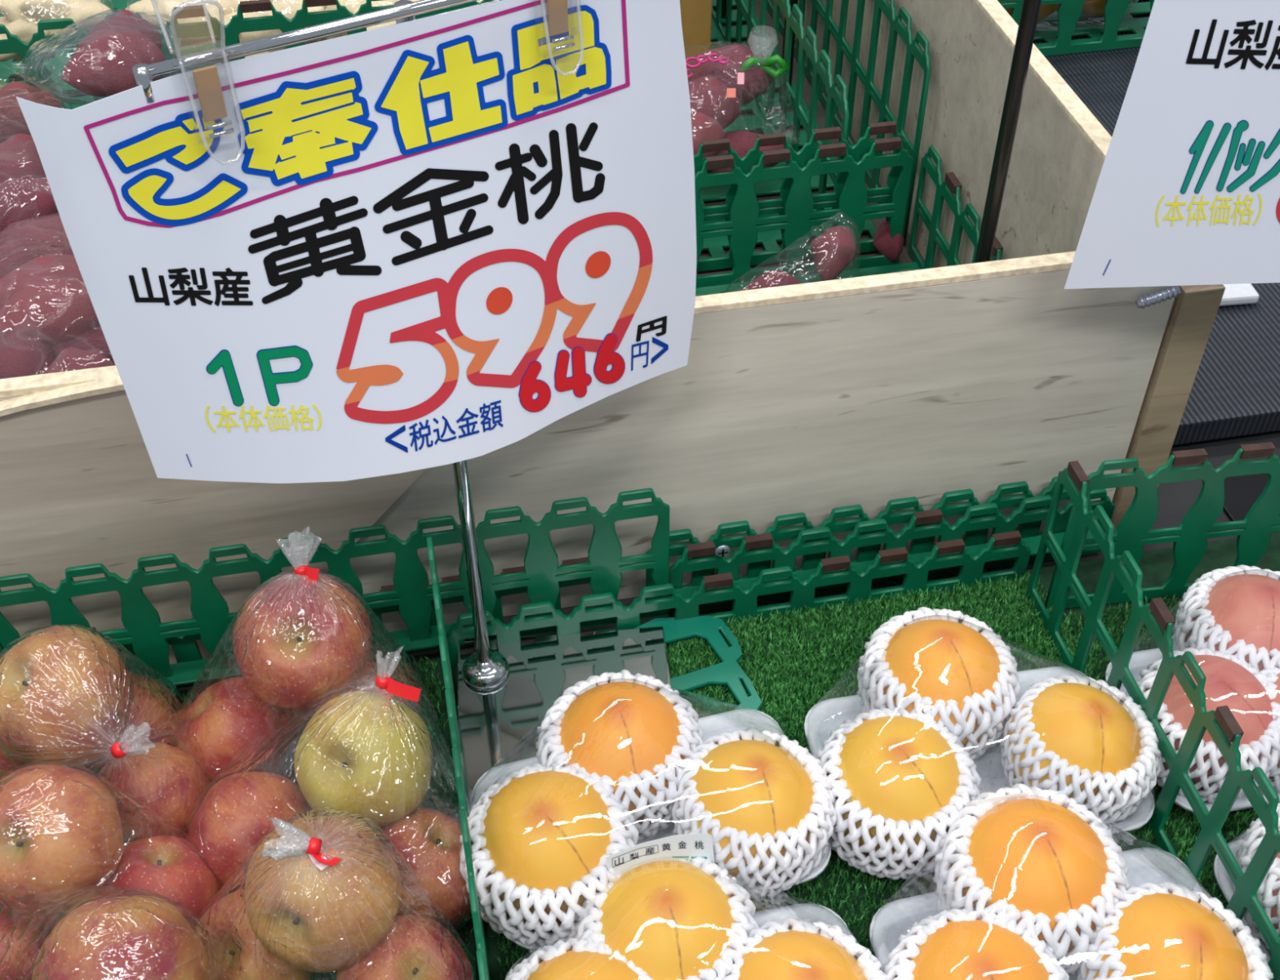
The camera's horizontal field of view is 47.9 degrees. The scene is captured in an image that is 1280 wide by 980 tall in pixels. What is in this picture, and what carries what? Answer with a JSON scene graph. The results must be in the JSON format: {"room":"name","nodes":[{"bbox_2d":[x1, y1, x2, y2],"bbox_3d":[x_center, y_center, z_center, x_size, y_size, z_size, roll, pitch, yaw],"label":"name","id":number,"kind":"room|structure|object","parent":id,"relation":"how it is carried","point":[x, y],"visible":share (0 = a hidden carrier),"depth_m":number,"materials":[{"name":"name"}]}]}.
{"room":"supermarket","nodes":[
{"label":"supermarket","id":0,"kind":"room"},
{"bbox_3d":[-0.278,0.162,2.192,6.000,0.060,5.000,-8,44,-8],"label":"floor","id":1,"kind":"structure","parent":0,"visible":0},
{"bbox_2d":[173,430,1279,695],"bbox_3d":[-0.020,-0.001,1.261,2.300,0.100,2.000,-8,44,-8],"label":"display table","id":2,"kind":"object","parent":1,"relation":"on","point":[1175,499],"visible":0.02,"depth_m":1.17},
{"bbox_2d":[0,375,426,667],"bbox_3d":[-0.387,0.040,0.952,0.685,0.270,0.009,-8,44,-8],"label":"board","id":3,"kind":"object","parent":2,"relation":"on","point":[80,485],"visible":0.46,"depth_m":0.95,"materials":[{"name":"brown wood"}]},
{"bbox_2d":[21,556,596,686],"bbox_3d":[-0.360,0.127,1.003,0.689,0.068,0.029,-8,44,-8],"label":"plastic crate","id":4,"kind":"object","parent":2,"relation":"on","point":[190,663],"visible":0.1,"depth_m":1.02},
{"bbox_2d":[0,487,670,688],"bbox_3d":[-0.335,0.093,0.969,0.723,0.130,0.003,-8,44,-8],"label":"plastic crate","id":5,"kind":"object","parent":4,"relation":"on","point":[413,594],"visible":0.74,"depth_m":0.97,"materials":[{"name":"plastic"}]},
{"bbox_2d":[8,0,924,275],"bbox_3d":[-0.306,-0.292,1.393,1.052,0.010,1.010,-8,44,-8],"label":"mat","id":6,"kind":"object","parent":2,"relation":"on","point":[904,258],"depth_m":1.47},
{"bbox_2d":[0,0,494,109],"bbox_3d":[-0.421,-0.494,1.427,0.811,0.177,0.463,-8,44,-8],"label":"fence","id":7,"kind":"object","parent":6,"relation":"on","point":[302,19],"visible":0.16,"depth_m":1.22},
{"bbox_2d":[0,0,115,89],"bbox_3d":[-0.530,-0.407,1.265,0.137,0.111,0.100,-8,44,-8],"label":"bag","id":8,"kind":"object","parent":7,"relation":"in","point":[111,1],"visible":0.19,"depth_m":1.28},
{"bbox_2d":[0,0,114,35],"bbox_3d":[-0.511,-0.413,1.262,0.095,0.062,0.062,-27,50,-25],"label":"ginger root","id":9,"kind":"object","parent":8,"relation":"in","point":[34,11],"visible":0.62,"depth_m":1.24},
{"bbox_2d":[126,0,342,71],"bbox_3d":[-0.368,-0.429,1.321,0.185,0.142,0.151,-8,44,-8],"label":"bag","id":10,"kind":"object","parent":7,"relation":"in","point":[128,0],"visible":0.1,"depth_m":1.27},
{"bbox_2d":[125,0,237,39],"bbox_3d":[-0.408,-0.432,1.285,0.095,0.047,0.060,-7,44,-7],"label":"ginger root","id":11,"kind":"object","parent":10,"relation":"in","point":[165,7],"visible":0.39,"depth_m":1.27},
{"bbox_2d":[238,0,327,53],"bbox_3d":[-0.321,-0.426,1.309,0.104,0.062,0.070,10,45,10],"label":"ginger root","id":12,"kind":"object","parent":10,"relation":"in","point":[288,8],"visible":0.23,"depth_m":1.29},
{"bbox_2d":[693,0,913,288],"bbox_3d":[-0.027,-0.438,1.419,0.406,0.161,0.611,-8,44,-8],"label":"fence","id":13,"kind":"object","parent":6,"relation":"on","point":[744,221],"visible":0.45,"depth_m":1.24,"materials":[{"name":"plastic"}]},
{"bbox_2d":[680,0,711,59],"bbox_3d":[-0.007,-0.591,1.490,0.125,0.264,0.200,-8,44,-8],"label":"cardboard box","id":14,"kind":"object","parent":13,"relation":"in","point":[695,15],"visible":0.05,"depth_m":1.48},
{"bbox_2d":[685,27,799,155],"bbox_3d":[0.071,-0.357,1.315,0.158,0.096,0.149,-8,44,-8],"label":"bag","id":15,"kind":"object","parent":13,"relation":"in","point":[765,64],"visible":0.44,"depth_m":1.32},
{"bbox_2d":[688,75,741,128],"bbox_3d":[0.055,-0.345,1.301,0.059,0.052,0.062,28,51,27],"label":"sweet potato","id":16,"kind":"object","parent":15,"relation":"in","point":[708,94],"visible":0.42,"depth_m":1.28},
{"bbox_2d":[686,44,773,106],"bbox_3d":[0.076,-0.387,1.343,0.102,0.057,0.056,0,44,1],"label":"sweet potato","id":17,"kind":"object","parent":15,"relation":"in","point":[755,84],"visible":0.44,"depth_m":1.32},
{"bbox_2d":[766,0,931,245],"bbox_3d":[0.180,-0.505,1.467,0.003,0.191,0.631,-8,44,-8],"label":"fence","id":18,"kind":"object","parent":6,"relation":"on","point":[913,51],"visible":0.8,"depth_m":1.32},
{"bbox_2d":[695,146,1003,296],"bbox_3d":[0.063,-0.136,1.135,0.425,0.117,0.273,-8,44,-8],"label":"fence","id":19,"kind":"object","parent":6,"relation":"on","point":[962,220],"visible":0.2,"depth_m":1.22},
{"bbox_2d":[724,211,861,292],"bbox_3d":[0.128,-0.184,1.209,0.122,0.075,0.056,-8,44,-8],"label":"bag","id":20,"kind":"object","parent":19,"relation":"in","point":[744,273],"visible":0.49,"depth_m":1.21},
{"bbox_2d":[810,226,856,280],"bbox_3d":[0.163,-0.200,1.208,0.038,0.038,0.037,-14,45,-14],"label":"sweet potato","id":21,"kind":"object","parent":20,"relation":"in","point":[833,250],"visible":0.95,"depth_m":1.20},
{"bbox_2d":[973,0,1041,262],"bbox_3d":[0.232,-0.316,0.827,0.048,0.800,0.048,-8,44,-8],"label":"sign pole","id":22,"kind":"object","parent":19,"relation":"on","point":[1030,10],"visible":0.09,"depth_m":0.91,"materials":[{"name":"black metal"}]},
{"bbox_3d":[-0.538,-0.103,1.109,0.430,0.109,0.400,-8,44,-8],"label":"crate stack","id":23,"kind":"object","parent":6,"relation":"on","visible":0},
{"bbox_2d":[0,212,71,278],"bbox_3d":[-0.418,-0.138,0.996,0.114,0.072,0.159,-16,46,-16],"label":"bag","id":24,"kind":"object","parent":23,"relation":"on","point":[58,212],"visible":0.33,"depth_m":0.98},
{"bbox_2d":[0,215,74,278],"bbox_3d":[-0.435,-0.163,1.032,0.058,0.053,0.090,18,47,18],"label":"sweet potato","id":25,"kind":"object","parent":24,"relation":"in","point":[52,226],"visible":0.37,"depth_m":1.01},
{"bbox_2d":[0,253,84,309],"bbox_3d":[-0.410,-0.131,0.975,0.101,0.049,0.048,-28,50,-26],"label":"sweet potato","id":26,"kind":"object","parent":24,"relation":"in","point":[64,264],"visible":0.38,"depth_m":0.96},
{"bbox_2d":[0,273,99,346],"bbox_3d":[-0.399,-0.114,0.959,0.089,0.050,0.050,-27,50,-25],"label":"sweet potato","id":27,"kind":"object","parent":24,"relation":"in","point":[55,302],"visible":0.73,"depth_m":0.94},
{"bbox_2d":[0,82,74,128],"bbox_3d":[-0.494,-0.261,1.141,0.100,0.063,0.211,-14,45,-14],"label":"bag","id":28,"kind":"object","parent":23,"relation":"on","point":[64,91],"visible":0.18,"depth_m":1.18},
{"bbox_2d":[0,133,46,182],"bbox_3d":[-0.485,-0.252,1.127,0.059,0.054,0.065,8,44,9],"label":"sweet potato","id":29,"kind":"object","parent":28,"relation":"in","point":[20,158],"visible":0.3,"depth_m":1.11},
{"bbox_2d":[0,178,59,233],"bbox_3d":[-0.465,-0.210,1.084,0.080,0.049,0.048,-26,49,-25],"label":"sweet potato","id":30,"kind":"object","parent":28,"relation":"in","point":[20,199],"visible":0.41,"depth_m":1.07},
{"bbox_2d":[0,81,61,143],"bbox_3d":[-0.522,-0.314,1.203,0.075,0.050,0.049,-11,45,-11],"label":"sweet potato","id":31,"kind":"object","parent":28,"relation":"in","point":[11,113],"visible":0.55,"depth_m":1.19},
{"bbox_2d":[16,8,179,105],"bbox_3d":[-0.424,-0.337,1.115,0.134,0.068,0.142,-8,44,-8],"label":"bag","id":32,"kind":"object","parent":28,"relation":"on","point":[60,97],"visible":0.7,"depth_m":1.11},
{"bbox_2d":[61,29,165,97],"bbox_3d":[-0.397,-0.320,1.093,0.066,0.054,0.060,-1,44,-1],"label":"sweet potato","id":33,"kind":"object","parent":32,"relation":"in","point":[102,67],"visible":0.82,"depth_m":1.07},
{"bbox_2d":[75,9,162,53],"bbox_3d":[-0.410,-0.354,1.144,0.052,0.051,0.057,11,45,11],"label":"sweet potato","id":34,"kind":"object","parent":32,"relation":"in","point":[154,36],"visible":0.34,"depth_m":1.13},
{"bbox_2d":[5,326,99,338],"bbox_3d":[-0.388,-0.079,0.948,0.118,0.068,0.109,-8,44,-8],"label":"bag","id":35,"kind":"object","parent":23,"relation":"on","point":[68,333],"visible":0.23,"depth_m":0.94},
{"bbox_2d":[0,330,56,378],"bbox_3d":[-0.409,-0.082,0.950,0.047,0.050,0.048,9,45,10],"label":"sweet potato","id":36,"kind":"object","parent":35,"relation":"in","point":[20,356],"visible":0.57,"depth_m":0.93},
{"bbox_2d":[42,346,115,373],"bbox_3d":[-0.359,-0.069,0.922,0.045,0.041,0.044,16,46,16],"label":"sweet potato","id":37,"kind":"object","parent":35,"relation":"in","point":[70,358],"visible":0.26,"depth_m":0.91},
{"bbox_2d":[0,251,1174,631],"bbox_3d":[-0.178,0.005,0.989,1.115,0.268,0.012,-8,44,-8],"label":"board","id":38,"kind":"object","parent":2,"relation":"on","point":[813,399],"visible":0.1,"depth_m":1.00,"materials":[{"name":"brown wood"}]},
{"bbox_2d":[57,531,1279,979],"bbox_3d":[0.057,0.303,0.856,1.460,0.014,0.584,-8,44,-8],"label":"mat","id":39,"kind":"object","parent":2,"relation":"on","point":[1156,566],"visible":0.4,"depth_m":1.01,"materials":[{"name":"plastic"}]},
{"bbox_2d":[471,708,831,949],"bbox_3d":[0.005,0.212,0.902,0.206,0.022,0.132,-11,45,-11],"label":"tray","id":40,"kind":"object","parent":39,"relation":"on","point":[730,721],"visible":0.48,"depth_m":0.93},
{"bbox_2d":[459,761,638,947],"bbox_3d":[-0.053,0.219,0.851,0.104,0.078,0.104,-23,48,-22],"label":"net","id":41,"kind":"object","parent":40,"relation":"on","point":[621,820],"visible":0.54,"depth_m":0.81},
{"bbox_2d":[471,769,617,924],"bbox_3d":[-0.054,0.210,0.848,0.089,0.089,0.089,9,44,10],"label":"peach","id":42,"kind":"object","parent":41,"relation":"in","point":[544,828],"visible":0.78,"depth_m":0.81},
{"bbox_2d":[535,669,703,840],"bbox_3d":[-0.012,0.170,0.902,0.104,0.075,0.104,0,44,1],"label":"net","id":43,"kind":"object","parent":40,"relation":"on","point":[548,741],"visible":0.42,"depth_m":0.87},
{"bbox_2d":[549,681,684,819],"bbox_3d":[-0.011,0.164,0.896,0.089,0.090,0.090,11,45,12],"label":"peach","id":44,"kind":"object","parent":43,"relation":"in","point":[614,730],"visible":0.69,"depth_m":0.86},
{"bbox_2d":[468,677,831,941],"bbox_3d":[0.001,0.178,0.872,0.220,0.082,0.154,-8,44,-8],"label":"wrap","id":45,"kind":"object","parent":40,"relation":"on","point":[689,846],"visible":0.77,"depth_m":0.82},
{"bbox_2d":[671,726,836,897],"bbox_3d":[0.069,0.198,0.875,0.099,0.073,0.099,-15,46,-15],"label":"net","id":46,"kind":"object","parent":40,"relation":"on","point":[820,827],"visible":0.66,"depth_m":0.84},
{"bbox_2d":[679,739,817,879],"bbox_3d":[0.066,0.193,0.868,0.085,0.086,0.084,14,45,14],"label":"peach","id":47,"kind":"object","parent":46,"relation":"in","point":[753,786],"visible":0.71,"depth_m":0.84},
{"bbox_2d":[57,570,1258,979],"bbox_3d":[0.068,0.260,0.883,1.219,0.012,0.501,-8,44,-8],"label":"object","id":48,"kind":"object","parent":39,"relation":"on","point":[1011,608],"visible":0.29,"depth_m":1.03,"materials":[{"name":"plastic"}]},
{"bbox_2d":[0,623,213,812],"bbox_3d":[-0.362,0.151,0.889,0.179,0.156,0.141,-8,44,-8],"label":"bag","id":49,"kind":"object","parent":48,"relation":"on","point":[121,748],"visible":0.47,"depth_m":0.86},
{"bbox_2d":[0,625,134,766],"bbox_3d":[-0.349,0.125,0.868,0.084,0.082,0.085,12,45,12],"label":"apple","id":50,"kind":"object","parent":49,"relation":"in","point":[49,687],"visible":0.91,"depth_m":0.84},
{"bbox_2d":[86,671,184,768],"bbox_3d":[-0.336,0.153,0.946,0.072,0.071,0.070,9,44,9],"label":"apple","id":51,"kind":"object","parent":49,"relation":"in","point":[156,726],"visible":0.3,"depth_m":0.92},
{"bbox_2d":[96,742,211,844],"bbox_3d":[-0.306,0.194,0.900,0.074,0.073,0.070,3,44,4],"label":"apple","id":52,"kind":"object","parent":49,"relation":"in","point":[175,806],"visible":0.49,"depth_m":0.87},
{"bbox_2d":[0,760,225,930],"bbox_3d":[-0.313,0.219,0.832,0.132,0.138,0.088,8,44,8],"label":"bag","id":53,"kind":"object","parent":48,"relation":"on","point":[164,820],"visible":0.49,"depth_m":0.83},
{"bbox_2d":[0,764,124,915],"bbox_3d":[-0.336,0.198,0.817,0.083,0.082,0.081,10,45,10],"label":"apple","id":54,"kind":"object","parent":53,"relation":"in","point":[59,831],"visible":0.97,"depth_m":0.79,"materials":[{"name":"food"}]},
{"bbox_2d":[91,835,222,927],"bbox_3d":[-0.286,0.241,0.853,0.074,0.072,0.073,7,44,8],"label":"apple","id":55,"kind":"object","parent":53,"relation":"in","point":[175,869],"visible":0.42,"depth_m":0.83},
{"bbox_2d":[0,884,226,979],"bbox_3d":[-0.318,0.261,0.785,0.190,0.139,0.093,14,46,15],"label":"bag","id":56,"kind":"object","parent":48,"relation":"on","point":[97,887],"visible":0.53,"depth_m":0.76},
{"bbox_2d":[0,903,60,979],"bbox_3d":[-0.369,0.266,0.828,0.071,0.070,0.072,8,44,9],"label":"apple","id":57,"kind":"object","parent":56,"relation":"in","point":[27,958],"visible":0.4,"depth_m":0.81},
{"bbox_2d":[31,894,209,979],"bbox_3d":[-0.271,0.256,0.756,0.088,0.088,0.083,7,44,8],"label":"apple","id":58,"kind":"object","parent":56,"relation":"in","point":[134,943],"visible":0.96,"depth_m":0.73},
{"bbox_2d":[173,530,424,782],"bbox_3d":[-0.224,0.112,0.913,0.164,0.178,0.089,-14,45,-14],"label":"bag","id":59,"kind":"object","parent":48,"relation":"on","point":[309,574],"visible":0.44,"depth_m":0.90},
{"bbox_2d":[177,675,296,784],"bbox_3d":[-0.264,0.160,0.938,0.074,0.074,0.076,12,45,12],"label":"apple","id":60,"kind":"object","parent":59,"relation":"in","point":[219,739],"visible":0.59,"depth_m":0.91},
{"bbox_2d":[232,572,372,708],"bbox_3d":[-0.212,0.095,0.903,0.085,0.083,0.085,8,44,9],"label":"apple","id":61,"kind":"object","parent":59,"relation":"in","point":[315,644],"visible":0.91,"depth_m":0.87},
{"bbox_2d":[183,638,472,932],"bbox_3d":[-0.193,0.161,0.881,0.179,0.151,0.221,-8,44,-8],"label":"bag","id":62,"kind":"object","parent":48,"relation":"on","point":[383,681],"visible":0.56,"depth_m":0.86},
{"bbox_2d":[187,771,314,893],"bbox_3d":[-0.237,0.209,0.881,0.070,0.076,0.076,28,51,27],"label":"apple","id":63,"kind":"object","parent":62,"relation":"in","point":[230,826],"visible":0.56,"depth_m":0.85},
{"bbox_2d":[293,690,431,829],"bbox_3d":[-0.165,0.163,0.862,0.082,0.081,0.080,14,46,14],"label":"apple","id":64,"kind":"object","parent":62,"relation":"in","point":[369,771],"visible":0.91,"depth_m":0.83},
{"bbox_2d":[307,647,422,717],"bbox_3d":[-0.183,0.138,0.962,0.075,0.074,0.076,-19,47,-19],"label":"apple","id":65,"kind":"object","parent":62,"relation":"in","point":[371,683],"visible":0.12,"depth_m":0.94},
{"bbox_2d":[373,807,471,929],"bbox_3d":[-0.130,0.230,0.863,0.075,0.074,0.076,10,45,11],"label":"apple","id":66,"kind":"object","parent":62,"relation":"in","point":[428,838],"visible":0.57,"depth_m":0.84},
{"bbox_2d":[191,806,476,979],"bbox_3d":[-0.174,0.234,0.792,0.172,0.168,0.101,9,44,10],"label":"bag","id":67,"kind":"object","parent":48,"relation":"on","point":[313,847],"visible":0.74,"depth_m":0.77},
{"bbox_2d":[193,888,313,979],"bbox_3d":[-0.223,0.267,0.825,0.073,0.071,0.074,9,44,10],"label":"apple","id":68,"kind":"object","parent":67,"relation":"in","point":[253,967],"visible":0.48,"depth_m":0.80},
{"bbox_2d":[244,814,401,972],"bbox_3d":[-0.172,0.218,0.785,0.084,0.084,0.079,9,44,10],"label":"apple","id":69,"kind":"object","parent":67,"relation":"in","point":[339,919],"visible":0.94,"depth_m":0.76,"materials":[{"name":"food"}]},
{"bbox_2d":[336,914,473,979],"bbox_3d":[-0.132,0.278,0.807,0.076,0.074,0.077,5,44,6],"label":"apple","id":70,"kind":"object","parent":67,"relation":"in","point":[408,950],"visible":0.81,"depth_m":0.79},
{"bbox_2d":[132,0,671,815],"bbox_3d":[-0.056,-0.035,0.825,0.335,0.495,0.192,-8,44,-8],"label":"sign stand","id":71,"kind":"object","parent":48,"relation":"on","point":[504,691],"visible":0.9,"depth_m":0.99,"materials":[{"name":"silver metal"}]},
{"bbox_2d":[151,0,244,165],"bbox_3d":[-0.194,-0.188,0.635,0.024,0.080,0.046,-21,47,-20],"label":"clip","id":72,"kind":"object","parent":71,"relation":"attached to","point":[206,80],"visible":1,"depth_m":0.63,"materials":[{"name":"clear plastic"}]},
{"bbox_2d":[16,0,696,483],"bbox_3d":[-0.107,-0.115,0.742,0.334,0.272,0.029,-21,47,-20],"label":"price sign","id":73,"kind":"object","parent":71,"relation":"attached to","point":[428,242],"visible":1,"depth_m":0.73,"materials":[{"name":"white paper"}]},
{"bbox_2d":[540,0,583,76],"bbox_3d":[-0.044,-0.245,0.695,0.024,0.080,0.046,-21,47,-20],"label":"clip","id":74,"kind":"object","parent":71,"relation":"attached to","point":[557,10],"visible":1,"depth_m":0.70,"materials":[{"name":"clear plastic"}]},
{"bbox_2d":[634,615,761,710],"bbox_3d":[0.009,0.137,1.005,0.141,0.004,0.119,-8,44,-8],"label":"plastic divider foot","id":75,"kind":"object","parent":48,"relation":"on","point":[728,672],"visible":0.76,"depth_m":1.02,"materials":[{"name":"teal plastic"}]},
{"bbox_2d":[1105,647,1279,812],"bbox_3d":[0.430,0.155,0.975,0.206,0.022,0.132,-8,44,-8],"label":"tray","id":76,"kind":"object","parent":48,"relation":"on","point":[1140,660],"visible":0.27,"depth_m":0.99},
{"bbox_2d":[1136,647,1279,802],"bbox_3d":[0.365,0.155,0.934,0.098,0.071,0.098,-27,50,-25],"label":"net","id":77,"kind":"object","parent":76,"relation":"on","point":[1268,761],"visible":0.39,"depth_m":0.90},
{"bbox_2d":[1144,654,1273,783],"bbox_3d":[0.365,0.148,0.930,0.084,0.084,0.084,10,45,10],"label":"peach","id":78,"kind":"object","parent":77,"relation":"in","point":[1228,682],"visible":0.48,"depth_m":0.90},
{"bbox_2d":[1171,564,1279,671],"bbox_3d":[0.416,0.105,0.984,0.101,0.074,0.103,-14,45,-14],"label":"net","id":79,"kind":"object","parent":76,"relation":"on","point":[1196,596],"visible":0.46,"depth_m":0.96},
{"bbox_2d":[1184,573,1279,671],"bbox_3d":[0.415,0.100,0.977,0.087,0.088,0.087,5,44,6],"label":"peach","id":80,"kind":"object","parent":79,"relation":"in","point":[1247,606],"visible":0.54,"depth_m":0.95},
{"bbox_2d":[505,902,850,977],"bbox_3d":[0.031,0.311,0.815,0.206,0.022,0.132,-8,44,-8],"label":"tray","id":81,"kind":"object","parent":39,"relation":"on","point":[815,913],"visible":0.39,"depth_m":0.86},
{"bbox_2d":[505,936,653,979],"bbox_3d":[-0.031,0.301,0.781,0.104,0.076,0.104,-1,44,-1],"label":"net","id":82,"kind":"object","parent":81,"relation":"on","point":[522,970],"visible":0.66,"depth_m":0.78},
{"bbox_2d":[526,949,640,979],"bbox_3d":[-0.030,0.294,0.776,0.089,0.089,0.089,12,45,12],"label":"peach","id":83,"kind":"object","parent":82,"relation":"in","point":[571,964],"visible":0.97,"depth_m":0.77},
{"bbox_2d":[574,856,759,979],"bbox_3d":[0.015,0.262,0.822,0.104,0.074,0.104,2,44,3],"label":"net","id":84,"kind":"object","parent":81,"relation":"on","point":[743,909],"visible":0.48,"depth_m":0.80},
{"bbox_2d":[593,859,734,979],"bbox_3d":[0.015,0.255,0.816,0.089,0.090,0.090,9,45,10],"label":"peach","id":85,"kind":"object","parent":84,"relation":"in","point":[672,918],"visible":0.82,"depth_m":0.78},
{"bbox_2d":[721,916,888,979],"bbox_3d":[0.088,0.293,0.790,0.102,0.075,0.102,4,44,5],"label":"net","id":86,"kind":"object","parent":81,"relation":"on","point":[870,964],"visible":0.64,"depth_m":0.79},
{"bbox_2d":[733,928,867,979],"bbox_3d":[0.086,0.285,0.785,0.088,0.089,0.087,12,45,13],"label":"peach","id":87,"kind":"object","parent":86,"relation":"in","point":[791,954],"visible":0.99,"depth_m":0.77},
{"bbox_2d":[426,460,1279,979],"bbox_3d":[0.120,0.204,0.843,0.440,0.148,0.487,-8,44,-8],"label":"fence","id":88,"kind":"object","parent":39,"relation":"on","point":[1221,724],"visible":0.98,"depth_m":0.95,"materials":[{"name":"plastic"}]},
{"bbox_2d":[804,666,1154,868],"bbox_3d":[0.219,0.184,0.946,0.206,0.022,0.132,-7,44,-7],"label":"tray","id":89,"kind":"object","parent":39,"relation":"on","point":[827,715],"visible":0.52,"depth_m":0.96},
{"bbox_2d":[816,707,981,879],"bbox_3d":[0.157,0.192,0.895,0.102,0.075,0.102,-17,46,-17],"label":"net","id":90,"kind":"object","parent":89,"relation":"on","point":[969,779],"visible":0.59,"depth_m":0.86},
{"bbox_2d":[826,715,960,855],"bbox_3d":[0.157,0.184,0.891,0.087,0.088,0.087,10,45,11],"label":"peach","id":91,"kind":"object","parent":90,"relation":"in","point":[897,767],"visible":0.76,"depth_m":0.86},
{"bbox_2d":[857,606,1020,759],"bbox_3d":[0.196,0.133,0.955,0.105,0.077,0.104,12,45,13],"label":"net","id":92,"kind":"object","parent":89,"relation":"on","point":[991,723],"visible":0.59,"depth_m":0.92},
{"bbox_2d":[871,618,1001,745],"bbox_3d":[0.197,0.129,0.947,0.089,0.090,0.089,13,45,13],"label":"peach","id":93,"kind":"object","parent":92,"relation":"in","point":[936,659],"visible":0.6,"depth_m":0.91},
{"bbox_2d":[1000,674,1161,825],"bbox_3d":[0.279,0.171,0.919,0.098,0.074,0.096,2,44,2],"label":"net","id":94,"kind":"object","parent":89,"relation":"on","point":[1140,777],"visible":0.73,"depth_m":0.89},
{"bbox_2d":[1006,682,1141,809],"bbox_3d":[0.275,0.164,0.914,0.083,0.083,0.083,13,45,14],"label":"peach","id":95,"kind":"object","parent":94,"relation":"in","point":[1084,725],"visible":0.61,"depth_m":0.88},
{"bbox_2d":[869,846,1201,979],"bbox_3d":[0.246,0.286,0.840,0.206,0.022,0.132,-9,44,-9],"label":"tray","id":96,"kind":"object","parent":39,"relation":"on","point":[895,917],"visible":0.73,"depth_m":0.87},
{"bbox_2d":[882,907,1069,979],"bbox_3d":[0.183,0.289,0.793,0.104,0.075,0.104,10,45,11],"label":"net","id":97,"kind":"object","parent":96,"relation":"on","point":[897,962],"visible":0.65,"depth_m":0.79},
{"bbox_2d":[895,919,1051,979],"bbox_3d":[0.183,0.281,0.788,0.090,0.090,0.089,10,45,10],"label":"peach","id":98,"kind":"object","parent":97,"relation":"in","point":[977,948],"visible":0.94,"depth_m":0.77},
{"bbox_2d":[933,782,1128,973],"bbox_3d":[0.227,0.234,0.847,0.110,0.079,0.109,-2,44,-2],"label":"net","id":99,"kind":"object","parent":96,"relation":"on","point":[948,892],"visible":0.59,"depth_m":0.81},
{"bbox_2d":[951,797,1110,952],"bbox_3d":[0.229,0.227,0.840,0.093,0.095,0.094,11,45,12],"label":"peach","id":100,"kind":"object","parent":99,"relation":"in","point":[1037,855],"visible":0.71,"depth_m":0.81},
{"bbox_2d":[1076,880,1273,979],"bbox_3d":[0.296,0.277,0.805,0.103,0.077,0.102,13,45,13],"label":"net","id":101,"kind":"object","parent":96,"relation":"on","point":[1259,967],"visible":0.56,"depth_m":0.79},
{"bbox_2d":[1087,892,1249,979],"bbox_3d":[0.292,0.269,0.801,0.087,0.088,0.087,9,44,9],"label":"peach","id":102,"kind":"object","parent":101,"relation":"in","point":[1161,935],"visible":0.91,"depth_m":0.77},
{"bbox_2d":[1044,441,1279,609],"bbox_3d":[0.489,0.017,1.032,0.385,0.147,0.006,-6,44,-5],"label":"fence","id":103,"kind":"object","parent":39,"relation":"on","point":[1189,539],"visible":0.87,"depth_m":1.01,"materials":[{"name":"plastic"}]},
{"bbox_2d":[1213,838,1279,963],"bbox_3d":[0.461,0.259,0.866,0.206,0.022,0.132,-8,44,-8],"label":"tray","id":104,"kind":"object","parent":39,"relation":"on","point":[1225,881],"visible":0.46,"depth_m":0.88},
{"bbox_2d":[1232,802,1279,949],"bbox_3d":[0.402,0.235,0.850,0.098,0.072,0.100,-14,45,-14],"label":"net","id":105,"kind":"object","parent":104,"relation":"on","point":[1251,841],"visible":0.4,"depth_m":0.84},
{"bbox_2d":[645,475,1071,599],"bbox_3d":[0.174,0.035,1.087,0.345,0.069,0.005,-8,44,-8],"label":"fence","id":106,"kind":"object","parent":2,"relation":"on","point":[868,553],"visible":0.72,"depth_m":1.07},
{"bbox_2d":[668,488,1115,616],"bbox_3d":[0.193,0.051,1.076,0.345,0.072,0.024,-8,44,-8],"label":"fence","id":107,"kind":"object","parent":2,"relation":"on","point":[780,557],"visible":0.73,"depth_m":1.07,"materials":[{"name":"plastic"}]},
{"bbox_2d":[773,0,1111,267],"bbox_3d":[0.222,-0.422,1.375,0.014,0.309,0.958,-8,44,-8],"label":"divider","id":108,"kind":"object","parent":2,"relation":"on","point":[1060,149],"visible":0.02,"depth_m":1.12,"materials":[{"name":"brown wood"}]},
{"bbox_2d":[1033,0,1279,444],"bbox_3d":[0.657,-0.408,1.581,0.675,0.024,0.950,-8,44,-8],"label":"mat","id":109,"kind":"object","parent":2,"relation":"on","point":[1235,391],"visible":0.02,"depth_m":1.27,"materials":[{"name":"rubber"}]},
{"bbox_2d":[997,0,1154,56],"bbox_3d":[0.567,-0.675,1.734,0.561,0.151,0.307,-8,44,-8],"label":"fence","id":110,"kind":"object","parent":109,"relation":"on","point":[1068,14],"visible":0.3,"depth_m":1.66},
{"bbox_2d":[1111,284,1225,531],"bbox_3d":[0.387,-0.063,1.081,0.030,0.234,0.030,-8,44,-8],"label":"post","id":111,"kind":"object","parent":2,"relation":"on","point":[1193,313],"visible":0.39,"depth_m":1.04,"materials":[{"name":"brown wood"}]},
{"bbox_2d":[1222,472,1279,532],"bbox_3d":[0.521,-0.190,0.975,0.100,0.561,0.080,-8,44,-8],"label":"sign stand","id":112,"kind":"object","parent":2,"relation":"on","point":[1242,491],"visible":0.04,"depth_m":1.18,"materials":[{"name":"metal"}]},
{"bbox_2d":[1063,0,1279,288],"bbox_3d":[0.434,-0.206,0.825,0.329,0.242,0.001,3,44,4],"label":"price sign","id":113,"kind":"object","parent":112,"relation":"attached to","point":[1187,192],"visible":1,"depth_m":0.85,"materials":[{"name":"white paper"}]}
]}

